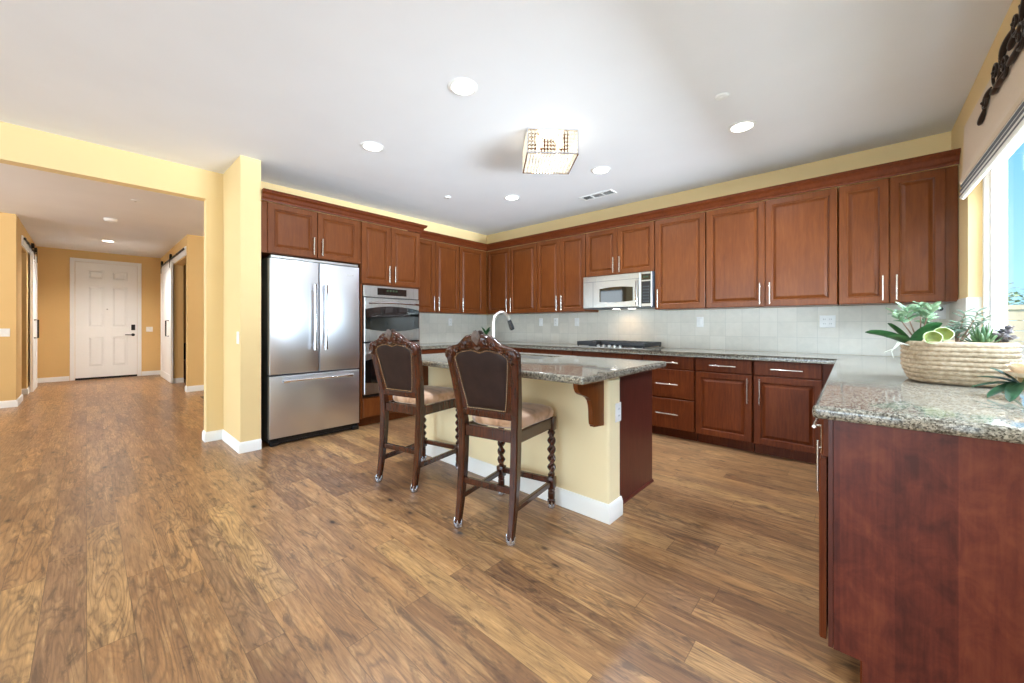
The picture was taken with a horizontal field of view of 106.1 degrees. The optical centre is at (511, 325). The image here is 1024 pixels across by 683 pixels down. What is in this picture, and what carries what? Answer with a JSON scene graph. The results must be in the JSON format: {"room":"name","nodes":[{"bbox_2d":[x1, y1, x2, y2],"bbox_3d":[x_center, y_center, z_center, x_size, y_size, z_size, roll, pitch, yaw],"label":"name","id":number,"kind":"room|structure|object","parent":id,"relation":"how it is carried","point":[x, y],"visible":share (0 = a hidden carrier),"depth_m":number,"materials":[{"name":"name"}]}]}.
{"room":"kitchen","nodes":[
{"label":"kitchen","id":0,"kind":"room"},
{"bbox_2d":[0,212,36,400],"bbox_3d":[-9.649,-0.214,5.432,3.400,2.800,3.513,0,0,42],"label":"wall","id":1,"kind":"structure","parent":0,"point":[14,259],"depth_m":5.58,"materials":[{"name":"paint"}]},
{"bbox_2d":[0,329,9,336],"bbox_3d":[-7.282,0.106,5.507,0.010,0.116,0.118,0,0,42],"label":"light switch","id":2,"kind":"object","parent":1,"relation":"attached to","point":[3,332],"visible":1,"depth_m":5.52,"materials":[{"name":"white plastic"}]},
{"bbox_2d":[0,394,22,407],"bbox_3d":[-8.572,1.135,4.603,0.721,0.100,3.328,0,0,42],"label":"baseboard","id":3,"kind":"structure","parent":1,"relation":"attached to","point":[11,403],"depth_m":5.56,"materials":[{"name":"paint"}]},
{"bbox_2d":[21,235,38,391],"bbox_3d":[-8.394,-0.143,6.745,2.000,2.632,0.116,0,0,42],"label":"door","id":4,"kind":"structure","parent":1,"relation":"in","point":[34,323],"depth_m":6.80,"materials":[{"name":"paint"}]},
{"bbox_2d":[22,376,68,394],"bbox_3d":[-8.912,1.135,7.338,0.441,0.100,1.972,0,0,-44],"label":"baseboard","id":5,"kind":"structure","parent":1,"relation":"attached to","point":[64,378],"depth_m":7.98,"materials":[{"name":"paint"}]},
{"bbox_2d":[0,121,222,431],"bbox_3d":[-5.407,-0.214,1.456,0.125,2.800,7.006,0,0,42],"label":"wall","id":6,"kind":"structure","parent":0,"point":[20,146],"depth_m":3.69,"materials":[{"name":"paint"}]},
{"bbox_2d":[37,246,185,380],"bbox_3d":[-9.101,-0.214,8.676,0.140,2.800,9.060,0,0,42],"label":"wall","id":7,"kind":"structure","parent":0,"point":[53,265],"depth_m":8.14,"materials":[{"name":"paint"}]},
{"bbox_2d":[70,257,141,380],"bbox_3d":[-9.024,-0.130,8.582,0.100,2.629,1.103,0,0,42],"label":"door","id":8,"kind":"structure","parent":7,"relation":"in","point":[106,297],"depth_m":8.58,"materials":[{"name":"paint"}]},
{"bbox_2d":[146,327,152,331],"bbox_3d":[-8.596,0.096,9.123,0.010,0.116,0.118,0,0,42],"label":"light switch","id":9,"kind":"object","parent":7,"relation":"attached to","point":[148,329],"visible":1,"depth_m":9.12,"materials":[{"name":"white plastic"}]},
{"bbox_2d":[161,234,203,385],"bbox_3d":[-5.888,-0.214,9.411,3.640,2.800,3.660,0,0,42],"label":"wall","id":10,"kind":"structure","parent":0,"point":[193,260],"depth_m":6.98,"materials":[{"name":"paint"}]},
{"bbox_2d":[142,370,183,382],"bbox_3d":[-7.742,1.135,8.498,2.144,0.100,0.332,0,0,38],"label":"baseboard","id":11,"kind":"structure","parent":10,"relation":"attached to","point":[157,372],"depth_m":9.06,"materials":[{"name":"paint"}]},
{"bbox_2d":[161,246,185,382],"bbox_3d":[-7.040,-0.143,7.906,3.150,2.632,0.116,0,0,42],"label":"door","id":12,"kind":"structure","parent":10,"relation":"in","point":[167,267],"depth_m":8.09,"materials":[{"name":"paint"}]},
{"bbox_2d":[185,385,203,391],"bbox_3d":[-4.616,1.135,8.209,0.171,0.100,3.616,0,0,42],"label":"baseboard","id":13,"kind":"structure","parent":10,"relation":"attached to","point":[197,387],"depth_m":6.89,"materials":[{"name":"paint"}]},
{"bbox_2d":[223,155,260,441],"bbox_3d":[-2.754,-0.195,3.891,0.795,2.762,0.165,0,0,42],"label":"wall","id":14,"kind":"structure","parent":0,"point":[242,179],"depth_m":3.65,"materials":[{"name":"paint"}]},
{"bbox_2d":[202,429,261,453],"bbox_3d":[-2.807,1.135,3.817,0.859,0.100,0.180,0,0,30],"label":"baseboard","id":15,"kind":"structure","parent":14,"relation":"attached to","point":[252,445],"depth_m":3.70,"materials":[{"name":"paint"}]},
{"bbox_2d":[236,332,238,343],"bbox_3d":[-2.577,0.118,3.613,0.072,0.116,0.010,0,0,42],"label":"light switch","id":16,"kind":"object","parent":14,"relation":"attached to","point":[237,333],"visible":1,"depth_m":3.60,"materials":[{"name":"white plastic"}]},
{"bbox_2d":[261,181,486,343],"bbox_3d":[-1.667,-0.195,5.540,0.194,2.762,3.739,0,0,42],"label":"wall","id":17,"kind":"structure","parent":0,"point":[432,227],"depth_m":5.34,"materials":[{"name":"paint"}]},
{"bbox_2d":[261,201,359,264],"bbox_3d":[-2.276,-0.952,4.243,0.643,0.496,0.994,0,0,42],"label":"upper cabinet","id":18,"kind":"object","parent":17,"relation":"attached to","point":[288,231],"visible":0.9,"depth_m":4.00,"materials":[{"name":"brown wood"}]},
{"bbox_2d":[419,239,458,313],"bbox_3d":[-1.193,-0.689,5.603,0.383,1.022,0.850,0,0,42],"label":"upper cabinet","id":19,"kind":"object","parent":17,"relation":"attached to","point":[439,262],"visible":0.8,"depth_m":5.53,"materials":[{"name":"brown wood"}]},
{"bbox_2d":[456,246,486,314],"bbox_3d":[-0.705,-0.689,6.143,0.383,1.022,0.591,0,0,42],"label":"upper cabinet","id":20,"kind":"object","parent":17,"relation":"attached to","point":[472,262],"visible":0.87,"depth_m":6.01,"materials":[{"name":"brown wood"}]},
{"bbox_2d":[0,375,859,682],"bbox_3d":[-5.451,1.216,4.222,15.250,0.060,11.050,0,0,42],"label":"floor","id":21,"kind":"structure","parent":0,"point":[135,547],"depth_m":1.88,"materials":[{"name":"brown wood"}]},
{"bbox_2d":[184,343,185,379],"bbox_3d":[-6.895,0.785,8.440,0.550,0.799,0.430,0,0,42],"label":"chair","id":22,"kind":"object","parent":21,"relation":"on","point":[184,343],"visible":0.17,"depth_m":8.34,"materials":[{"name":"black plastic"}]},
{"bbox_2d":[261,255,358,446],"bbox_3d":[-2.241,0.248,4.237,0.671,1.873,0.906,0,0,42],"label":"refrigerator","id":23,"kind":"object","parent":21,"relation":"on","point":[310,307],"visible":0.99,"depth_m":3.97,"materials":[{"name":"silver metal"}]},
{"bbox_2d":[356,221,419,425],"bbox_3d":[-1.673,-0.007,4.909,0.643,2.386,0.800,0,0,42],"label":"tall cabinet","id":24,"kind":"object","parent":21,"relation":"on","point":[389,257],"visible":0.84,"depth_m":4.64,"materials":[{"name":"brown wood"}]},
{"bbox_2d":[261,188,426,232],"bbox_3d":[-1.860,-1.249,4.454,0.367,0.098,1.866,0,0,42],"label":"crown molding","id":25,"kind":"structure","parent":24,"relation":"on","point":[274,196],"depth_m":4.18,"materials":[{"name":"brown wood"}]},
{"bbox_2d":[362,285,418,397],"bbox_3d":[-1.638,0.187,4.869,0.638,1.307,0.741,0,0,42],"label":"double wall oven","id":26,"kind":"object","parent":24,"relation":"in","point":[384,308],"visible":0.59,"depth_m":4.58,"materials":[{"name":"silver metal"}]},
{"bbox_2d":[369,329,458,492],"bbox_3d":[-0.741,0.606,3.019,0.496,1.159,0.616,0,0,30],"label":"bar stool","id":27,"kind":"object","parent":21,"relation":"on","point":[397,360],"visible":0.94,"depth_m":2.85,"materials":[{"name":"brown wood"}]},
{"bbox_2d":[421,348,446,353],"bbox_3d":[-1.006,0.752,5.620,0.656,0.868,1.133,0,0,42],"label":"base cabinet","id":28,"kind":"object","parent":21,"relation":"on","point":[441,350],"visible":0.03,"depth_m":5.13,"materials":[{"name":"brown wood"}]},
{"bbox_2d":[445,330,555,545],"bbox_3d":[-0.048,0.606,2.361,0.496,1.159,0.616,0,0,31],"label":"bar stool","id":29,"kind":"object","parent":21,"relation":"on","point":[486,376],"visible":1,"depth_m":2.19,"materials":[{"name":"brown wood"}]},
{"bbox_2d":[423,366,653,524],"bbox_3d":[0.061,0.752,3.134,1.911,0.868,1.118,0,0,42],"label":"kitchen island","id":30,"kind":"object","parent":21,"relation":"on","point":[601,463],"visible":0.57,"depth_m":2.57,"materials":[{"name":"paint"}]},
{"bbox_2d":[421,352,666,384],"bbox_3d":[0.040,0.294,3.112,1.965,0.044,1.180,0,0,42],"label":"island countertop","id":31,"kind":"structure","parent":30,"relation":"on","point":[581,370],"depth_m":2.55,"materials":[{"name":"stone"}]},
{"bbox_2d":[492,311,513,337],"bbox_3d":[-0.058,0.074,3.305,0.120,0.395,0.284,0,0,42],"label":"faucet","id":32,"kind":"object","parent":31,"relation":"on","point":[511,326],"visible":0.63,"depth_m":3.29,"materials":[{"name":"silver metal"}]},
{"bbox_2d":[521,355,551,358],"bbox_3d":[0.042,0.391,3.475,0.752,0.210,0.362,0,0,42],"label":"sink","id":33,"kind":"object","parent":31,"relation":"in","point":[522,356],"visible":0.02,"depth_m":3.58,"materials":[{"name":"silver metal"}]},
{"bbox_2d":[615,402,620,422],"bbox_3d":[0.662,0.541,2.390,0.008,0.116,0.072,0,0,42],"label":"outlet","id":34,"kind":"object","parent":30,"relation":"attached to","point":[617,405],"visible":1,"depth_m":2.38,"materials":[{"name":"white plastic"}]},
{"bbox_2d":[522,348,572,355],"bbox_3d":[0.636,0.752,5.317,0.835,0.868,0.636,0,0,42],"label":"base cabinet","id":35,"kind":"object","parent":21,"relation":"on","point":[524,350],"visible":0.02,"depth_m":5.09,"materials":[{"name":"brown wood"}]},
{"bbox_2d":[573,351,643,359],"bbox_3d":[1.284,0.752,4.731,0.899,0.868,0.636,0,0,42],"label":"base cabinet","id":36,"kind":"object","parent":21,"relation":"on","point":[575,353],"visible":0.06,"depth_m":4.50,"materials":[{"name":"brown wood"}]},
{"bbox_2d":[643,354,697,440],"bbox_3d":[1.820,0.752,4.246,0.532,0.868,0.636,0,0,42],"label":"base cabinet","id":37,"kind":"object","parent":21,"relation":"on","point":[673,385],"visible":0.71,"depth_m":4.00,"materials":[{"name":"brown wood"}]},
{"bbox_2d":[695,357,754,451],"bbox_3d":[2.205,0.752,3.898,0.492,0.868,0.636,0,0,42],"label":"base cabinet","id":38,"kind":"object","parent":21,"relation":"on","point":[723,387],"visible":0.85,"depth_m":3.69,"materials":[{"name":"brown wood"}]},
{"bbox_2d":[753,360,833,463],"bbox_3d":[2.613,0.752,3.529,0.595,0.868,0.636,0,0,42],"label":"base cabinet","id":39,"kind":"object","parent":21,"relation":"on","point":[785,394],"visible":0.77,"depth_m":3.36,"materials":[{"name":"brown wood"}]},
{"bbox_2d":[812,418,1023,682],"bbox_3d":[2.287,0.752,2.233,0.693,0.868,3.020,0,0,42],"label":"base cabinet","id":40,"kind":"object","parent":21,"relation":"on","point":[921,534],"visible":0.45,"depth_m":1.16,"materials":[{"name":"brown wood"}]},
{"bbox_2d":[419,341,1023,443],"bbox_3d":[0.531,0.294,3.800,5.382,0.044,3.048,0,0,42],"label":"countertop","id":41,"kind":"structure","parent":40,"relation":"on","point":[861,389],"depth_m":1.45,"materials":[{"name":"stone"}]},
{"bbox_2d":[482,327,489,334],"bbox_3d":[-0.407,0.148,6.099,0.173,0.246,0.144,0,0,2],"label":"plant","id":42,"kind":"object","parent":41,"relation":"on","point":[483,329],"visible":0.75,"depth_m":6.07,"materials":[{"name":"green plant"}]},
{"bbox_2d":[575,340,663,349],"bbox_3d":[1.301,0.235,4.719,0.910,0.072,0.535,0,0,42],"label":"gas cooktop","id":43,"kind":"object","parent":41,"relation":"in","point":[638,345],"visible":1,"depth_m":4.55,"materials":[{"name":"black metal"}]},
{"bbox_2d":[900,340,1021,386],"bbox_3d":[2.115,0.172,1.835,0.380,0.195,0.424,0,0,42],"label":"basket","id":44,"kind":"object","parent":41,"relation":"on","point":[950,362],"visible":0.84,"depth_m":1.70,"materials":[{"name":"wicker"}]},
{"bbox_2d":[865,322,942,357],"bbox_3d":[1.906,0.070,1.887,0.234,0.171,0.154,0,0,8],"label":"orchid","id":45,"kind":"object","parent":44,"relation":"in","point":[902,337],"visible":0.83,"depth_m":1.87,"materials":[{"name":"green plant"}]},
{"bbox_2d":[886,301,940,335],"bbox_3d":[1.953,-0.007,1.879,0.191,0.217,0.124,0,0,42],"label":"succulent","id":46,"kind":"object","parent":44,"relation":"on","point":[931,308],"visible":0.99,"depth_m":1.87,"materials":[{"name":"green plant"}]},
{"bbox_2d":[923,331,942,343],"bbox_3d":[1.927,0.063,1.761,0.047,0.074,0.052,0,0,-6],"label":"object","id":47,"kind":"object","parent":44,"relation":"on","point":[934,336],"visible":0.99,"depth_m":1.77,"materials":[{"name":"green plant"}]},
{"bbox_2d":[934,327,954,341],"bbox_3d":[1.986,0.054,1.771,0.068,0.091,0.049,0,0,42],"label":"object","id":48,"kind":"object","parent":44,"relation":"on","point":[948,334],"visible":0.8,"depth_m":1.77,"materials":[{"name":"green plant"}]},
{"bbox_2d":[945,307,995,341],"bbox_3d":[2.105,0.011,1.768,0.162,0.182,0.108,0,0,42],"label":"succulent","id":49,"kind":"object","parent":44,"relation":"on","point":[957,324],"visible":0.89,"depth_m":1.78,"materials":[{"name":"green plant"}]},
{"bbox_2d":[959,323,1003,342],"bbox_3d":[2.078,0.045,1.705,0.129,0.111,0.096,0,0,42],"label":"spiky succulent","id":50,"kind":"object","parent":44,"relation":"on","point":[986,336],"visible":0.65,"depth_m":1.69,"materials":[{"name":"green plant"}]},
{"bbox_2d":[992,325,1018,342],"bbox_3d":[2.150,0.051,1.680,0.079,0.102,0.099,0,0,42],"label":"succulent","id":51,"kind":"object","parent":44,"relation":"on","point":[1008,329],"visible":0.92,"depth_m":1.67,"materials":[{"name":"purple plant"}]},
{"bbox_2d":[972,362,1023,401],"bbox_3d":[1.867,0.204,1.469,0.181,0.133,0.318,0,0,22],"label":"flower","id":52,"kind":"object","parent":41,"relation":"on","point":[1013,388],"visible":1,"depth_m":1.41,"materials":[{"name":"green plant"}]},
{"bbox_2d":[0,0,1012,257],"bbox_3d":[-5.498,-1.645,4.170,15.250,0.138,10.910,0,0,42],"label":"ceiling","id":53,"kind":"structure","parent":0,"point":[295,87],"depth_m":2.60,"materials":[{"name":"paint"}]},
{"bbox_2d":[103,218,117,222],"bbox_3d":[-6.103,-1.589,5.850,0.150,0.049,0.150,0,0,42],"label":"recessed light","id":54,"kind":"object","parent":53,"relation":"attached to","point":[111,220],"visible":1,"depth_m":5.81,"materials":[{"name":"white plastic"}]},
{"bbox_2d":[361,141,383,151],"bbox_3d":[-1.230,-1.571,3.394,0.196,0.008,0.196,0,0,42],"label":"recessed light","id":55,"kind":"object","parent":53,"relation":"in","point":[371,146],"visible":1,"depth_m":3.38,"materials":[{"name":"paint"}]},
{"bbox_2d":[448,78,477,96],"bbox_3d":[-0.324,-1.571,2.546,0.196,0.008,0.196,0,0,42],"label":"recessed light","id":56,"kind":"object","parent":53,"relation":"in","point":[464,87],"visible":1,"depth_m":2.54,"materials":[{"name":"paint"}]},
{"bbox_2d":[504,195,519,199],"bbox_3d":[-0.001,-1.571,4.749,0.196,0.008,0.196,0,0,42],"label":"recessed light","id":57,"kind":"object","parent":53,"relation":"in","point":[508,197],"visible":1,"depth_m":4.73,"materials":[{"name":"paint"}]},
{"bbox_2d":[522,127,578,173],"bbox_3d":[0.316,-1.473,3.277,0.431,0.204,0.431,0,0,-3],"label":"ceiling lamp","id":58,"kind":"object","parent":53,"relation":"attached to","point":[560,142],"visible":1,"depth_m":3.19,"materials":[{"name":"white glass"}]},
{"bbox_2d":[579,189,616,200],"bbox_3d":[1.037,-1.571,4.658,0.430,0.009,0.160,0,0,42],"label":"ceiling vent","id":59,"kind":"object","parent":53,"relation":"in","point":[607,192],"visible":1,"depth_m":4.65,"materials":[{"name":"metal"}]},
{"bbox_2d":[591,166,610,173],"bbox_3d":[0.904,-1.571,3.908,0.196,0.008,0.196,0,0,42],"label":"recessed light","id":60,"kind":"object","parent":53,"relation":"in","point":[601,169],"visible":1,"depth_m":3.90,"materials":[{"name":"paint"}]},
{"bbox_2d":[715,92,728,100],"bbox_3d":[1.444,-1.568,2.646,0.090,0.016,0.090,0,0,42],"label":"sprinkler cover","id":61,"kind":"object","parent":53,"relation":"attached to","point":[721,96],"visible":1,"depth_m":2.63,"materials":[{"name":"white plastic"}]},
{"bbox_2d":[728,120,756,132],"bbox_3d":[1.825,-1.571,3.052,0.196,0.008,0.196,0,0,42],"label":"recessed light","id":62,"kind":"object","parent":53,"relation":"in","point":[742,126],"visible":1,"depth_m":3.04,"materials":[{"name":"paint"}]},
{"bbox_2d":[487,131,950,356],"bbox_3d":[1.687,-0.195,4.926,5.606,2.762,0.151,0,0,42],"label":"wall","id":63,"kind":"structure","parent":0,"point":[941,142],"depth_m":4.01,"materials":[{"name":"paint"}]},
{"bbox_2d":[487,243,545,314],"bbox_3d":[0.069,-0.689,6.024,1.038,1.022,0.383,0,0,42],"label":"upper cabinet","id":64,"kind":"object","parent":63,"relation":"attached to","point":[512,271],"visible":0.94,"depth_m":5.87,"materials":[{"name":"brown wood"}]},
{"bbox_2d":[537,234,597,312],"bbox_3d":[0.757,-0.689,5.401,0.805,1.022,0.383,0,0,42],"label":"upper cabinet","id":65,"kind":"object","parent":63,"relation":"attached to","point":[561,262],"visible":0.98,"depth_m":5.27,"materials":[{"name":"brown wood"}]},
{"bbox_2d":[420,148,960,250],"bbox_3d":[0.983,-1.249,4.024,5.037,0.098,1.431,0,0,42],"label":"crown molding","id":66,"kind":"structure","parent":65,"relation":"attached to","point":[950,157],"depth_m":3.77,"materials":[{"name":"brown wood"}]},
{"bbox_2d":[586,221,654,276],"bbox_3d":[1.396,-0.910,4.823,0.904,0.580,0.383,0,0,42],"label":"upper cabinet","id":67,"kind":"object","parent":63,"relation":"attached to","point":[631,248],"visible":0.84,"depth_m":4.68,"materials":[{"name":"brown wood"}]},
{"bbox_2d":[583,271,654,309],"bbox_3d":[1.365,-0.409,4.788,0.898,0.413,0.446,0,0,42],"label":"microwave","id":68,"kind":"object","parent":67,"relation":"attached to","point":[628,290],"visible":0.99,"depth_m":4.62,"materials":[{"name":"silver metal"}]},
{"bbox_2d":[655,212,708,309],"bbox_3d":[1.935,-0.689,4.336,0.534,1.022,0.383,0,0,42],"label":"upper cabinet","id":69,"kind":"object","parent":63,"relation":"attached to","point":[680,241],"visible":0.94,"depth_m":4.21,"materials":[{"name":"brown wood"}]},
{"bbox_2d":[419,297,981,356],"bbox_3d":[0.986,0.033,4.255,5.464,0.476,1.784,0,0,42],"label":"backsplash","id":70,"kind":"structure","parent":63,"relation":"attached to","point":[790,329],"depth_m":4.24,"materials":[{"name":"tile"}]},
{"bbox_2d":[448,318,451,325],"bbox_3d":[-0.982,-0.050,6.131,0.008,0.116,0.072,0,0,42],"label":"outlet","id":71,"kind":"object","parent":70,"relation":"attached to","point":[449,319],"visible":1,"depth_m":6.12,"materials":[{"name":"white plastic"}]},
{"bbox_2d":[539,318,542,325],"bbox_3d":[0.443,-0.046,5.928,0.072,0.116,0.010,0,0,42],"label":"outlet","id":72,"kind":"object","parent":70,"relation":"attached to","point":[540,319],"visible":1,"depth_m":5.92,"materials":[{"name":"white plastic"}]},
{"bbox_2d":[554,318,557,325],"bbox_3d":[0.653,-0.046,5.738,0.072,0.116,0.008,0,0,42],"label":"outlet","id":73,"kind":"object","parent":70,"relation":"attached to","point":[555,319],"visible":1,"depth_m":5.73,"materials":[{"name":"white plastic"}]},
{"bbox_2d":[575,318,578,325],"bbox_3d":[0.924,-0.044,5.492,0.072,0.116,0.010,0,0,42],"label":"outlet","id":74,"kind":"object","parent":70,"relation":"attached to","point":[576,319],"visible":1,"depth_m":5.49,"materials":[{"name":"white plastic"}]},
{"bbox_2d":[697,317,702,326],"bbox_3d":[2.143,-0.036,4.390,0.072,0.116,0.010,0,0,42],"label":"outlet","id":75,"kind":"object","parent":70,"relation":"attached to","point":[699,319],"visible":1,"depth_m":4.39,"materials":[{"name":"white plastic"}]},
{"bbox_2d":[819,315,835,327],"bbox_3d":[2.979,-0.034,3.634,0.118,0.116,0.008,0,0,42],"label":"outlet","id":76,"kind":"object","parent":70,"relation":"attached to","point":[825,321],"visible":1,"depth_m":3.63,"materials":[{"name":"white plastic"}]},
{"bbox_2d":[933,305,945,318],"bbox_3d":[3.498,-0.109,3.144,0.072,0.116,0.039,0,0,42],"label":"outlet","id":77,"kind":"object","parent":70,"relation":"attached to","point":[941,313],"visible":0.62,"depth_m":3.15,"materials":[{"name":"white plastic"}]},
{"bbox_2d":[706,187,838,308],"bbox_3d":[2.529,-0.689,3.798,1.055,1.022,0.383,0,0,42],"label":"upper cabinet","id":78,"kind":"object","parent":63,"relation":"attached to","point":[784,251],"visible":1,"depth_m":3.63,"materials":[{"name":"brown wood"}]},
{"bbox_2d":[839,165,957,305],"bbox_3d":[3.179,-0.689,3.211,0.683,1.022,0.383,0,0,42],"label":"upper cabinet","id":79,"kind":"object","parent":63,"relation":"attached to","point":[898,235],"visible":0.99,"depth_m":3.08,"materials":[{"name":"brown wood"}]},
{"bbox_2d":[951,0,1022,381],"bbox_3d":[0.021,-0.195,-0.923,0.170,2.762,10.759,0,0,42],"label":"wall","id":80,"kind":"structure","parent":0,"point":[970,209],"depth_m":2.61,"materials":[{"name":"paint"}]},
{"bbox_2d":[959,29,1023,198],"bbox_3d":[2.043,-1.067,1.490,0.060,0.495,2.850,0,0,42],"label":"roman shade","id":81,"kind":"object","parent":80,"relation":"attached to","point":[984,144],"visible":0.94,"depth_m":1.93,"materials":[{"name":"beige fabric"}]},
{"bbox_2d":[977,0,1023,125],"bbox_3d":[1.876,-1.247,1.337,0.033,0.257,2.241,0,0,42],"label":"scroll ornament","id":82,"kind":"object","parent":80,"relation":"attached to","point":[1000,69],"visible":1,"depth_m":1.75,"materials":[{"name":"brown metal"}]},
{"bbox_2d":[983,130,1023,361],"bbox_3d":[2.220,-0.444,1.532,0.162,1.338,2.848,0,0,42],"label":"window","id":83,"kind":"structure","parent":80,"relation":"in","point":[994,180],"depth_m":2.51,"materials":[{"name":"paint"}]},
{"label":"outside","id":84,"kind":"structure","parent":0,"visible":0},
{"bbox_3d":[12.252,1.371,1.054,15.240,0.130,26.000,0,0,42],"label":"ground","id":85,"kind":"structure","parent":84,"visible":0},
{"bbox_2d":[1008,305,1023,345],"bbox_3d":[13.671,0.458,3.950,13.220,1.695,0.260,0,0,42],"label":"wall","id":86,"kind":"structure","parent":85,"relation":"on","point":[1015,312],"depth_m":7.39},
{"bbox_2d":[1008,282,1023,320],"bbox_3d":[11.047,0.038,8.869,2.494,2.548,2.854,0,0,42],"label":"tree","id":87,"kind":"object","parent":85,"relation":"on","point":[1016,294],"visible":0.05,"depth_m":8.50,"materials":[{"name":"green plant"}]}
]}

